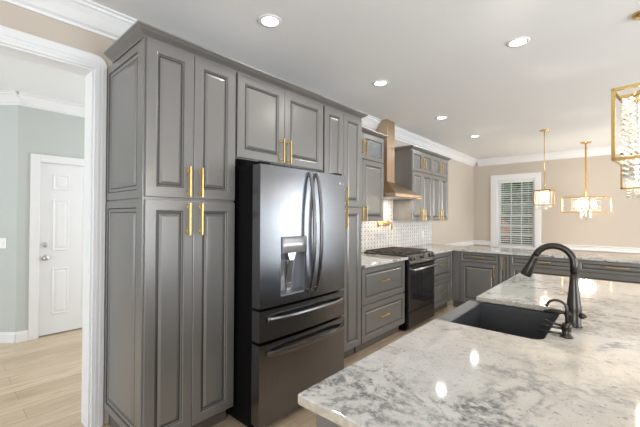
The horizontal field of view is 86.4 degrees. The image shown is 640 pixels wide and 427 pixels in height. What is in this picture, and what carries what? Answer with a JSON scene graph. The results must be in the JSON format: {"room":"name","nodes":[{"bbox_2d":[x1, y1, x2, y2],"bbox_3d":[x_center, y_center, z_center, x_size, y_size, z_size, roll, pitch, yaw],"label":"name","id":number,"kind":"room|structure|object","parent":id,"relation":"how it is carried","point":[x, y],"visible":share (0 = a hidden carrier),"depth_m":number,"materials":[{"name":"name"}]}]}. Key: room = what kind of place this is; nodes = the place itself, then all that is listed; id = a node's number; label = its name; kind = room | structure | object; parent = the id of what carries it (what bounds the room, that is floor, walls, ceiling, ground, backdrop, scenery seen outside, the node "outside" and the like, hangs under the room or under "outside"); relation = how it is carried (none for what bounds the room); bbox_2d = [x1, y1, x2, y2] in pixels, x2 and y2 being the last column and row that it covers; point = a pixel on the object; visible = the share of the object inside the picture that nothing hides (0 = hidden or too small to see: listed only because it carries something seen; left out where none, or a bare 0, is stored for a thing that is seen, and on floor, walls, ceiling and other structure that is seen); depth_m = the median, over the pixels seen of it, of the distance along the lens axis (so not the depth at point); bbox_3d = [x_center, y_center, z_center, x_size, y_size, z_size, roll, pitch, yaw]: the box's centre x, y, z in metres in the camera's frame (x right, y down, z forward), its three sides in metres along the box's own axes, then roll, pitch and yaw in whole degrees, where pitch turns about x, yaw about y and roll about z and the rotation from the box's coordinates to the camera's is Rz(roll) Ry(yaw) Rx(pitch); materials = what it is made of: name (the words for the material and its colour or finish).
{"room":"kitchen","nodes":[
{"label":"kitchen","id":0,"kind":"room"},
{"bbox_2d":[0,105,17,331],"bbox_3d":[-4.317,0.042,3.793,1.958,2.743,0.141,0,-1,1],"label":"wall","id":1,"kind":"structure","parent":0,"point":[8,113],"depth_m":3.75,"materials":[{"name":"grey paint"}]},
{"bbox_2d":[0,238,6,248],"bbox_3d":[-3.505,0.327,3.741,0.120,0.116,0.010,0,-1,0],"label":"light switch","id":2,"kind":"object","parent":1,"relation":"attached to","point":[3,241],"visible":1,"depth_m":3.74,"materials":[{"name":"white plastic"}]},
{"bbox_2d":[0,332,14,342],"bbox_3d":[-4.316,1.355,3.723,1.953,0.115,0.017,0,-1,-1],"label":"baseboard","id":3,"kind":"structure","parent":1,"relation":"attached to","point":[5,337],"depth_m":3.72,"materials":[{"name":"white paint"}]},
{"bbox_2d":[0,90,22,104],"bbox_3d":[-4.283,-1.266,3.702,1.992,0.128,0.106,0,-1,-1],"label":"trim","id":4,"kind":"structure","parent":1,"relation":"attached to","point":[7,97],"depth_m":3.71,"materials":[{"name":"white paint"}]},
{"bbox_2d":[15,105,84,331],"bbox_3d":[-2.528,0.060,4.763,0.120,2.743,2.590,0,-1,41],"label":"wall","id":5,"kind":"structure","parent":0,"point":[44,132],"depth_m":3.83,"materials":[{"name":"grey paint"}]},
{"bbox_2d":[15,330,27,342],"bbox_3d":[-2.484,1.374,4.706,0.016,0.115,2.590,0,-1,41],"label":"baseboard","id":6,"kind":"structure","parent":5,"relation":"attached to","point":[20,336],"depth_m":3.77,"materials":[{"name":"white paint"}]},
{"bbox_2d":[17,91,84,117],"bbox_3d":[-2.440,-1.247,4.697,0.106,0.128,2.600,0,-1,41],"label":"trim","id":7,"kind":"structure","parent":5,"relation":"attached to","point":[29,100],"depth_m":3.94,"materials":[{"name":"white paint"}]},
{"bbox_2d":[28,153,83,339],"bbox_3d":[-2.995,0.375,4.177,0.152,2.098,0.882,0,-1,41],"label":"door","id":8,"kind":"structure","parent":5,"relation":"in","point":[56,182],"depth_m":4.02,"materials":[{"name":"white paint"}]},
{"bbox_2d":[0,300,455,426],"bbox_3d":[0.498,1.482,3.171,10.950,0.100,11.750,0,-1,41],"label":"floor","id":9,"kind":"structure","parent":0,"point":[41,377],"depth_m":2.85,"materials":[{"name":"beige wood"}]},
{"bbox_2d":[103,37,235,426],"bbox_3d":[-0.997,0.220,2.285,0.670,2.392,0.594,0,-1,41],"label":"pantry cabinet","id":10,"kind":"object","parent":9,"relation":"on","point":[170,213],"visible":1,"depth_m":2.06,"materials":[{"name":"grey wood"}]},
{"bbox_2d":[104,20,388,139],"bbox_3d":[-0.177,-0.989,3.221,0.670,0.052,3.161,0,-1,41],"label":"crown molding","id":11,"kind":"structure","parent":10,"relation":"on","point":[139,29],"depth_m":2.18,"materials":[{"name":"grey wood"}]},
{"bbox_2d":[226,161,344,426],"bbox_3d":[-0.374,0.545,2.745,0.928,1.758,0.892,0,-1,41],"label":"refrigerator","id":12,"kind":"object","parent":9,"relation":"on","point":[289,242],"visible":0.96,"depth_m":2.33,"materials":[{"name":"black metal"}]},
{"bbox_2d":[322,105,361,358],"bbox_3d":[0.003,0.236,3.421,0.670,2.392,0.588,0,-1,41],"label":"pantry cabinet","id":13,"kind":"object","parent":9,"relation":"on","point":[342,132],"visible":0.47,"depth_m":3.30,"materials":[{"name":"grey wood"}]},
{"bbox_2d":[354,260,404,352],"bbox_3d":[0.502,0.999,3.986,0.669,0.882,0.932,0,-1,41],"label":"base cabinet","id":14,"kind":"object","parent":9,"relation":"on","point":[382,286],"visible":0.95,"depth_m":3.74,"materials":[{"name":"grey wood"}]},
{"bbox_2d":[361,253,407,267],"bbox_3d":[0.509,0.541,3.998,0.662,0.030,0.950,0,-1,41],"label":"countertop","id":15,"kind":"structure","parent":14,"relation":"on","point":[367,260],"depth_m":3.90,"materials":[{"name":"white stone"}]},
{"bbox_2d":[364,247,437,330],"bbox_3d":[1.108,0.970,4.613,0.724,0.958,0.766,0,-1,41],"label":"gas range","id":16,"kind":"object","parent":9,"relation":"on","point":[419,266],"visible":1,"depth_m":4.37,"materials":[{"name":"black metal"}]},
{"bbox_2d":[364,251,426,256],"bbox_3d":[1.062,0.533,4.659,0.596,0.023,0.766,0,-1,41],"label":"cooktop","id":17,"kind":"object","parent":16,"relation":"in","point":[391,253],"depth_m":4.41,"materials":[{"name":"metal"}]},
{"bbox_2d":[316,302,543,426],"bbox_3d":[1.291,0.981,1.586,1.183,0.882,2.718,0,-1,41],"label":"kitchen island","id":18,"kind":"object","parent":9,"relation":"on","point":[321,421],"visible":0.02,"depth_m":0.91,"materials":[{"name":"grey wood"}]},
{"bbox_2d":[298,273,639,426],"bbox_3d":[1.395,0.522,1.513,1.428,0.030,2.798,0,-1,41],"label":"island countertop","id":19,"kind":"structure","parent":18,"relation":"on","point":[441,373],"depth_m":1.05,"materials":[{"name":"white stone"}]},
{"bbox_2d":[436,300,558,339],"bbox_3d":[0.912,0.660,1.735,0.503,0.241,0.651,0,-1,41],"label":"farmhouse sink","id":20,"kind":"object","parent":19,"relation":"in","point":[521,322],"visible":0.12,"depth_m":1.95,"materials":[{"name":"grey"}]},
{"bbox_2d":[481,302,558,339],"bbox_3d":[0.940,0.660,1.710,0.428,0.241,0.651,0,-1,41],"label":"basin","id":21,"kind":"object","parent":20,"relation":"in","point":[521,322],"depth_m":1.96,"materials":[{"name":"grey"}]},
{"bbox_2d":[520,243,586,327],"bbox_3d":[1.083,0.321,1.588,0.260,0.370,0.066,0,-1,41],"label":"kitchen faucet","id":22,"kind":"object","parent":19,"relation":"on","point":[575,315],"visible":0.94,"depth_m":1.53,"materials":[{"name":"black metal"}]},
{"bbox_2d":[539,299,573,338],"bbox_3d":[0.979,0.429,1.413,0.119,0.150,0.048,0,-1,41],"label":"water dispenser","id":23,"kind":"object","parent":19,"relation":"on","point":[566,327],"visible":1,"depth_m":1.39,"materials":[{"name":"black metal"}]},
{"bbox_2d":[434,251,450,312],"bbox_3d":[1.588,1.016,5.220,0.669,0.882,0.771,0,-1,41],"label":"base cabinet","id":24,"kind":"object","parent":9,"relation":"on","point":[442,271],"visible":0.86,"depth_m":5.02,"materials":[{"name":"grey wood"}]},
{"bbox_2d":[407,244,639,263],"bbox_3d":[2.676,0.559,4.704,2.982,0.030,1.430,0,-1,41],"label":"countertop","id":25,"kind":"structure","parent":24,"relation":"on","point":[436,248],"depth_m":4.78,"materials":[{"name":"white stone"}]},
{"bbox_2d":[451,251,498,306],"bbox_3d":[2.476,1.022,5.294,0.672,0.882,0.620,0,-1,41],"label":"base cabinet","id":26,"kind":"object","parent":9,"relation":"on","point":[473,274],"visible":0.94,"depth_m":5.11,"materials":[{"name":"grey wood"}]},
{"bbox_2d":[499,254,509,283],"bbox_3d":[2.782,1.021,5.025,0.140,0.882,0.620,0,-1,41],"label":"base cabinet","id":27,"kind":"object","parent":9,"relation":"on","point":[504,259],"visible":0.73,"depth_m":4.82,"materials":[{"name":"grey wood"}]},
{"bbox_2d":[510,255,569,277],"bbox_3d":[3.120,1.020,4.727,0.760,0.882,0.620,0,-1,41],"label":"base cabinet","id":28,"kind":"object","parent":9,"relation":"on","point":[544,265],"visible":0.23,"depth_m":4.50,"materials":[{"name":"grey wood"}]},
{"bbox_2d":[577,259,639,283],"bbox_3d":[3.691,1.018,4.224,0.759,0.882,0.620,0,-1,41],"label":"base cabinet","id":29,"kind":"object","parent":9,"relation":"on","point":[587,269],"visible":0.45,"depth_m":4.07,"materials":[{"name":"grey wood"}]},
{"bbox_2d":[0,0,473,424],"bbox_3d":[-0.197,0.063,3.804,0.157,2.743,11.450,0,-1,41],"label":"wall","id":30,"kind":"structure","parent":0,"point":[459,226],"depth_m":5.14,"materials":[{"name":"beige paint"}]},
{"bbox_2d":[0,25,106,426],"bbox_3d":[-2.138,0.176,1.607,0.179,2.457,1.950,0,-1,41],"label":"trim","id":31,"kind":"structure","parent":30,"relation":"attached to","point":[14,43],"depth_m":2.24,"materials":[{"name":"white paint"}]},
{"bbox_2d":[1,0,476,166],"bbox_3d":[-0.097,-1.237,3.733,0.119,0.143,11.450,0,-1,41],"label":"trim","id":32,"kind":"structure","parent":30,"relation":"attached to","point":[88,15],"depth_m":2.22,"materials":[{"name":"white paint"}]},
{"bbox_2d":[235,72,322,171],"bbox_3d":[-0.491,-0.672,2.863,0.670,0.592,0.920,0,-1,41],"label":"upper cabinet","id":33,"kind":"object","parent":30,"relation":"attached to","point":[274,125],"visible":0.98,"depth_m":2.59,"materials":[{"name":"grey wood"}]},
{"bbox_2d":[360,133,383,221],"bbox_3d":[0.399,-0.428,4.107,0.360,1.047,0.947,0,-1,41],"label":"upper cabinet","id":34,"kind":"object","parent":30,"relation":"attached to","point":[372,190],"visible":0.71,"depth_m":4.17,"materials":[{"name":"grey wood"}]},
{"bbox_2d":[377,221,392,228],"bbox_3d":[0.910,0.162,4.854,0.120,0.126,0.343,0,-1,41],"label":"pot filler","id":35,"kind":"object","parent":30,"relation":"attached to","point":[387,223],"visible":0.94,"depth_m":4.89,"materials":[{"name":"gold metal"}]},
{"bbox_2d":[375,119,421,199],"bbox_3d":[1.024,-0.749,4.719,0.475,1.085,0.751,0,-1,41],"label":"range hood","id":36,"kind":"object","parent":30,"relation":"attached to","point":[392,190],"visible":0.7,"depth_m":4.69,"materials":[{"name":"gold metal"}]},
{"bbox_2d":[393,149,431,220],"bbox_3d":[1.470,-0.411,5.324,0.360,1.047,0.695,0,-1,41],"label":"upper cabinet","id":37,"kind":"object","parent":30,"relation":"attached to","point":[413,169],"visible":0.96,"depth_m":5.12,"materials":[{"name":"grey wood"}]},
{"bbox_2d":[395,145,451,160],"bbox_3d":[1.702,-0.957,5.590,0.360,0.052,1.502,0,-1,41],"label":"crown molding","id":38,"kind":"structure","parent":37,"relation":"on","point":[409,147],"depth_m":5.20,"materials":[{"name":"grey wood"}]},
{"bbox_2d":[431,156,447,220],"bbox_3d":[1.929,-0.404,5.846,0.360,1.047,0.694,0,-1,41],"label":"upper cabinet","id":39,"kind":"object","parent":30,"relation":"attached to","point":[439,166],"visible":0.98,"depth_m":5.71,"materials":[{"name":"grey wood"}]},
{"bbox_2d":[444,240,474,245],"bbox_3d":[2.850,0.666,7.139,0.032,0.098,2.405,0,-1,41],"label":"trim","id":40,"kind":"structure","parent":30,"relation":"attached to","point":[465,243],"depth_m":7.53,"materials":[{"name":"white paint"}]},
{"bbox_2d":[0,0,639,159],"bbox_3d":[0.513,-1.360,3.198,10.950,0.100,11.750,0,-1,41],"label":"ceiling","id":41,"kind":"structure","parent":0,"point":[452,59],"depth_m":2.90,"materials":[{"name":"white paint"}]},
{"bbox_2d":[258,14,281,27],"bbox_3d":[-0.343,-1.319,2.339,0.160,0.006,0.160,0,-1,41],"label":"recessed light","id":42,"kind":"object","parent":41,"relation":"in","point":[266,20],"visible":1,"depth_m":2.33,"materials":[{"name":"white paint"}]},
{"bbox_2d":[372,80,388,86],"bbox_3d":[0.607,-1.304,3.413,0.160,0.006,0.160,0,-1,41],"label":"recessed light","id":43,"kind":"object","parent":41,"relation":"in","point":[379,83],"visible":1,"depth_m":3.41,"materials":[{"name":"white"}]},
{"bbox_2d":[435,116,447,119],"bbox_3d":[1.635,-1.288,4.582,0.160,0.006,0.160,0,-1,41],"label":"recessed light","id":44,"kind":"object","parent":41,"relation":"in","point":[438,117],"visible":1,"depth_m":4.57,"materials":[{"name":"white"}]},
{"bbox_2d":[506,37,529,47],"bbox_3d":[1.514,-1.307,2.603,0.160,0.006,0.160,0,-1,41],"label":"recessed light","id":45,"kind":"object","parent":41,"relation":"in","point":[519,41],"visible":1,"depth_m":2.60,"materials":[{"name":"white"}]},
{"bbox_2d":[534,129,554,209],"bbox_3d":[3.432,-0.667,5.209,0.220,1.218,0.220,1,-1,-40],"label":"pendant light","id":46,"kind":"object","parent":41,"relation":"hanging from","point":[544,196],"visible":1,"depth_m":5.18,"materials":[{"name":"gold"}]},
{"bbox_2d":[561,141,611,220],"bbox_3d":[4.701,-0.560,6.022,0.507,1.404,0.507,0,-1,-14],"label":"chandelier","id":47,"kind":"object","parent":41,"relation":"hanging from","point":[593,201],"visible":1,"depth_m":5.97,"materials":[{"name":"gold metal"}]},
{"bbox_2d":[611,83,639,181],"bbox_3d":[1.117,-0.717,1.113,0.220,1.218,0.220,1,-1,-40],"label":"pendant light","id":48,"kind":"object","parent":41,"relation":"hanging from","point":[628,157],"visible":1,"depth_m":1.12,"materials":[{"name":"glass"}]},
{"bbox_2d":[620,11,639,199],"bbox_3d":[2.122,-0.702,2.219,0.220,1.218,0.220,1,-1,-40],"label":"pendant light","id":49,"kind":"object","parent":41,"relation":"hanging from","point":[636,16],"visible":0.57,"depth_m":2.22,"materials":[{"name":"white"}]},
{"bbox_2d":[474,153,639,255],"bbox_3d":[6.006,0.116,6.062,6.196,2.743,0.140,0,-1,41],"label":"wall","id":50,"kind":"structure","parent":0,"point":[621,227],"depth_m":6.77,"materials":[{"name":"beige paint"}]},
{"bbox_2d":[490,172,540,249],"bbox_3d":[4.311,-0.023,7.517,0.996,1.692,0.180,0,-1,41],"label":"window","id":51,"kind":"structure","parent":50,"relation":"in","point":[496,180],"depth_m":7.50,"materials":[{"name":"white paint"}]},
{"bbox_2d":[499,182,533,245],"bbox_3d":[4.310,-0.002,7.499,0.680,1.400,0.043,0,-1,41],"label":"blind","id":52,"kind":"object","parent":51,"relation":"attached to","point":[521,204],"depth_m":7.50,"materials":[{"name":"white plastic"}]},
{"bbox_2d":[475,240,639,252],"bbox_3d":[5.958,0.671,5.983,6.166,0.098,0.032,0,-1,41],"label":"trim","id":53,"kind":"structure","parent":50,"relation":"attached to","point":[478,242],"depth_m":6.54,"materials":[{"name":"white paint"}]},
{"bbox_2d":[477,143,638,165],"bbox_3d":[5.965,-1.185,5.944,6.096,0.143,0.119,0,-1,41],"label":"trim","id":54,"kind":"structure","parent":50,"relation":"attached to","point":[599,151],"depth_m":7.00,"materials":[{"name":"white paint"}]},
{"label":"outside","id":55,"kind":"structure","parent":0,"visible":0},
{"bbox_3d":[13.996,2.218,23.456,50.000,0.150,36.250,0,-1,41],"label":"ground","id":56,"kind":"structure","parent":55,"visible":0},
{"bbox_2d":[501,221,509,242],"bbox_3d":[6.337,1.129,11.702,0.405,1.727,0.446,0,-1,0],"label":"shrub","id":57,"kind":"object","parent":56,"relation":"on","point":[505,228],"visible":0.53,"depth_m":11.62,"materials":[{"name":"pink plant"}]},
{"bbox_2d":[501,185,532,244],"bbox_3d":[9.212,0.372,19.283,12.142,3.883,1.882,0,-1,41],"label":"hedge","id":58,"kind":"object","parent":56,"relation":"on","point":[503,207],"visible":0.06,"depth_m":17.70,"materials":[{"name":"green plant"}]},
{"bbox_2d":[501,182,532,195],"bbox_3d":[12.165,-1.270,21.423,4.180,6.795,3.377,0,-1,41],"label":"tree","id":59,"kind":"object","parent":56,"relation":"on","point":[506,186],"visible":0.06,"depth_m":20.37,"materials":[{"name":"green plant"}]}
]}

